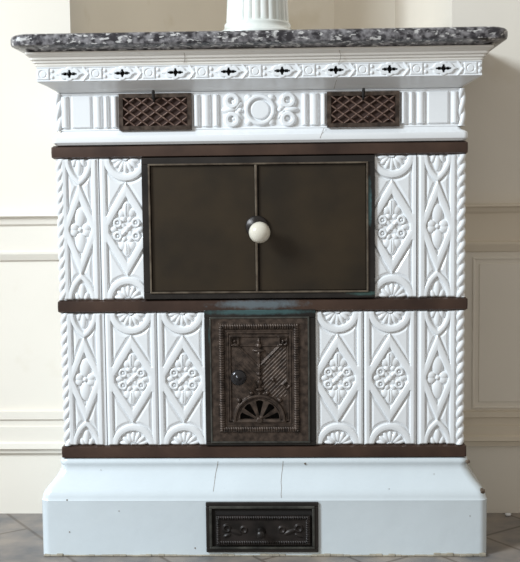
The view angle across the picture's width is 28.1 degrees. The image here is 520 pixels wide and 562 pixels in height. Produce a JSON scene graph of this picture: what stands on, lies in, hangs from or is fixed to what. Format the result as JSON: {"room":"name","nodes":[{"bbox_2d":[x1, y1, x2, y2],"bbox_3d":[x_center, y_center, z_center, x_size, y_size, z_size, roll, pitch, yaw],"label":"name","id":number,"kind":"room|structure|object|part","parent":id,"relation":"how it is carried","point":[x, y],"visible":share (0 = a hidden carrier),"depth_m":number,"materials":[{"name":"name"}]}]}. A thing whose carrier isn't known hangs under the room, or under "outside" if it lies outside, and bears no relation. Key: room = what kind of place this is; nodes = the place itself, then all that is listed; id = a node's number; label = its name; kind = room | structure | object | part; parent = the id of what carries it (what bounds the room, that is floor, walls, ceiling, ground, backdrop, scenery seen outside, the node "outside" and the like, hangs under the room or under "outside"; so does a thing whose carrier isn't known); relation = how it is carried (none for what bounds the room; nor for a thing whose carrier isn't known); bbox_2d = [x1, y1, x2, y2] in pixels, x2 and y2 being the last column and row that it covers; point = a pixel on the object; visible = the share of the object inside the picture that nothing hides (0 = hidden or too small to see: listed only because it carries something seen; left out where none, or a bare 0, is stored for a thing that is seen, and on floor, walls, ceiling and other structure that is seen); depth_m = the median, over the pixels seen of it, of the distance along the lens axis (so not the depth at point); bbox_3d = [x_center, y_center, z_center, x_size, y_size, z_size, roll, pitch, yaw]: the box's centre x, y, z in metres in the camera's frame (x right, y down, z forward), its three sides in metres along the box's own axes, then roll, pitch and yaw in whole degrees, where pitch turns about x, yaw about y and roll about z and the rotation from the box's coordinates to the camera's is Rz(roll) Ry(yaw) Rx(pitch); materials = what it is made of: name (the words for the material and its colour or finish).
{"room":"traditional dwelling","nodes":[
{"label":"traditional dwelling","id":0,"kind":"room"},
{"bbox_2d":[0,0,519,512],"bbox_3d":[0.004,-0.837,2.900,8.000,3.000,0.120,0,5,2],"label":"wall","id":1,"kind":"structure","parent":0,"point":[31,369],"depth_m":2.90,"materials":[{"name":"beige paint"}]},
{"bbox_2d":[0,213,58,260],"bbox_3d":[-2.214,-0.109,2.964,3.550,0.136,0.042,0,5,2],"label":"trim","id":2,"kind":"structure","parent":1,"relation":"attached to","point":[23,236],"depth_m":2.91,"materials":[{"name":"beige paint"}]},
{"bbox_2d":[0,410,64,452],"bbox_3d":[-2.207,0.443,3.017,3.550,0.123,0.030,0,5,2],"label":"trim","id":3,"kind":"structure","parent":1,"relation":"attached to","point":[21,431],"depth_m":2.96,"materials":[{"name":"beige paint"}]},
{"bbox_2d":[463,410,519,445],"bbox_3d":[2.240,0.401,2.869,3.550,0.101,0.030,0,5,2],"label":"trim","id":4,"kind":"structure","parent":1,"relation":"attached to","point":[492,427],"depth_m":2.92,"materials":[{"name":"paint"}]},
{"bbox_2d":[464,203,519,251],"bbox_3d":[2.234,-0.159,2.815,3.550,0.137,0.042,0,5,2],"label":"trim","id":5,"kind":"structure","parent":1,"relation":"attached to","point":[490,227],"depth_m":2.87,"materials":[{"name":"paint"}]},
{"bbox_2d":[472,257,519,407],"bbox_3d":[1.003,0.142,2.894,0.820,0.426,0.015,0,5,2],"label":"trim","id":6,"kind":"structure","parent":1,"relation":"attached to","point":[499,283],"depth_m":2.90,"materials":[{"name":"beige paint"}]},
{"bbox_2d":[0,513,519,561],"bbox_3d":[-0.058,0.893,0.591,8.000,0.050,4.820,0,5,2],"label":"floor","id":7,"kind":"structure","parent":0,"point":[21,534],"depth_m":2.63,"materials":[{"name":"stone"}]},
{"bbox_2d":[24,45,493,556],"bbox_3d":[0.006,0.053,2.715,1.134,1.258,0.382,0,5,2],"label":"stove","id":8,"kind":"object","parent":7,"relation":"on","point":[262,305],"visible":1,"depth_m":2.60,"materials":[{"name":"white ceramic"}]},
{"bbox_3d":[-0.502,-0.420,2.595,0.020,0.092,0.020,0,5,2],"label":"rope moulding","id":9,"kind":"part","parent":8,"relation":"part of","materials":[{"name":"white ceramic"}]},
{"bbox_3d":[-0.498,-0.129,2.619,0.026,0.355,0.026,0,5,2],"label":"rope moulding","id":10,"kind":"part","parent":8,"relation":"part of","materials":[{"name":"white ceramic"}]},
{"bbox_3d":[-0.492,0.251,2.652,0.026,0.341,0.026,0,5,2],"label":"rope moulding","id":11,"kind":"part","parent":8,"relation":"part of","materials":[{"name":"white ceramic"}]},
{"bbox_3d":[-0.260,-0.420,2.581,0.180,0.090,0.013,0,5,2],"label":"vent frame","id":12,"kind":"part","parent":8,"relation":"part of","materials":[{"name":"brown metal"}]},
{"bbox_3d":[-0.259,-0.420,2.585,0.176,0.086,0.003,0,5,2],"label":"plate","id":13,"kind":"part","parent":8,"relation":"part of","materials":[{"name":"brown metal"}]},
{"bbox_3d":[-0.141,-0.131,2.600,0.260,0.313,0.011,0,5,2],"label":"oven door","id":14,"kind":"part","parent":8,"relation":"part of","materials":[{"name":"brown metal"}]},
{"bbox_3d":[-0.053,0.240,2.603,0.040,0.040,0.040,0,5,2],"label":"door knob","id":15,"kind":"part","parent":8,"relation":"part of","materials":[{"name":"metal"}]},
{"bbox_3d":[-0.004,-0.133,2.596,0.579,0.353,0.019,0,5,2],"label":"oven frame","id":16,"kind":"part","parent":8,"relation":"part of","materials":[{"name":"metal"}]},
{"bbox_3d":[-0.001,-0.557,2.679,1.134,0.035,0.349,0,5,2],"label":"cornice moulding","id":17,"kind":"part","parent":8,"relation":"part of","materials":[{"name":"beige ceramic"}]},
{"bbox_2d":[11,26,507,53],"bbox_3d":[-0.001,-0.594,2.664,1.197,0.040,0.388,0,5,2],"label":"marble slab","id":18,"kind":"object","parent":8,"relation":"on","point":[482,35],"visible":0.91,"depth_m":2.48,"materials":[{"name":"grey stone"}]},
{"bbox_2d":[222,0,292,30],"bbox_3d":[-0.007,-0.712,2.625,0.210,0.202,0.210,0,5,2],"label":"pedestal","id":19,"kind":"object","parent":18,"relation":"on","point":[241,14],"visible":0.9,"depth_m":2.56,"materials":[{"name":"white ceramic"}]},
{"bbox_3d":[-0.001,-0.119,2.542,0.053,0.053,0.044,0,5,2],"label":"knob","id":20,"kind":"part","parent":8,"relation":"part of","materials":[{"name":"beige ceramic"}]},
{"bbox_3d":[0.001,0.244,2.629,0.280,0.346,0.018,0,5,2],"label":"fire door frame","id":21,"kind":"part","parent":8,"relation":"part of","materials":[{"name":"metal"}]},
{"bbox_3d":[0.000,0.250,2.618,0.244,0.315,0.016,0,5,2],"label":"fire door","id":22,"kind":"part","parent":8,"relation":"part of","materials":[{"name":"brown metal"}]},
{"bbox_3d":[0.002,0.629,2.588,0.026,0.026,0.031,0,5,2],"label":"drawer pull","id":23,"kind":"part","parent":8,"relation":"part of","materials":[{"name":"black metal"}]},
{"bbox_3d":[0.005,0.618,2.613,0.282,0.128,0.010,0,5,2],"label":"ash drawer frame","id":24,"kind":"part","parent":8,"relation":"part of","materials":[{"name":"metal"}]},
{"bbox_3d":[0.007,0.625,2.605,0.236,0.075,0.014,0,5,2],"label":"drawer","id":25,"kind":"part","parent":8,"relation":"part of","materials":[{"name":"black metal"}]},
{"bbox_3d":[0.131,-0.134,2.591,0.267,0.313,0.010,0,5,2],"label":"oven door","id":26,"kind":"part","parent":8,"relation":"part of","materials":[{"name":"brown metal"}]},
{"bbox_3d":[0.254,-0.423,2.568,0.174,0.082,0.003,0,5,2],"label":"plate","id":27,"kind":"part","parent":8,"relation":"part of","materials":[{"name":"brown metal"}]},
{"bbox_3d":[0.254,-0.423,2.564,0.178,0.086,0.013,0,5,2],"label":"vent frame","id":28,"kind":"part","parent":8,"relation":"part of","materials":[{"name":"brown metal"}]},
{"bbox_3d":[0.502,0.242,2.619,0.026,0.341,0.026,0,5,2],"label":"rope moulding","id":29,"kind":"part","parent":8,"relation":"part of","materials":[{"name":"white ceramic"}]},
{"bbox_3d":[0.499,-0.137,2.586,0.026,0.355,0.026,0,5,2],"label":"rope moulding","id":30,"kind":"part","parent":8,"relation":"part of","materials":[{"name":"white ceramic"}]},
{"bbox_3d":[0.496,-0.428,2.562,0.020,0.092,0.020,0,5,2],"label":"rope moulding","id":31,"kind":"part","parent":8,"relation":"part of","materials":[{"name":"white ceramic"}]},
{"bbox_2d":[70,0,451,32],"bbox_3d":[0.009,-1.512,3.422,1.154,1.745,1.276,0,5,2],"label":"wall niche","id":32,"kind":"object","parent":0,"point":[86,16],"depth_m":3.81,"materials":[{"name":"beige paint"}]}
]}

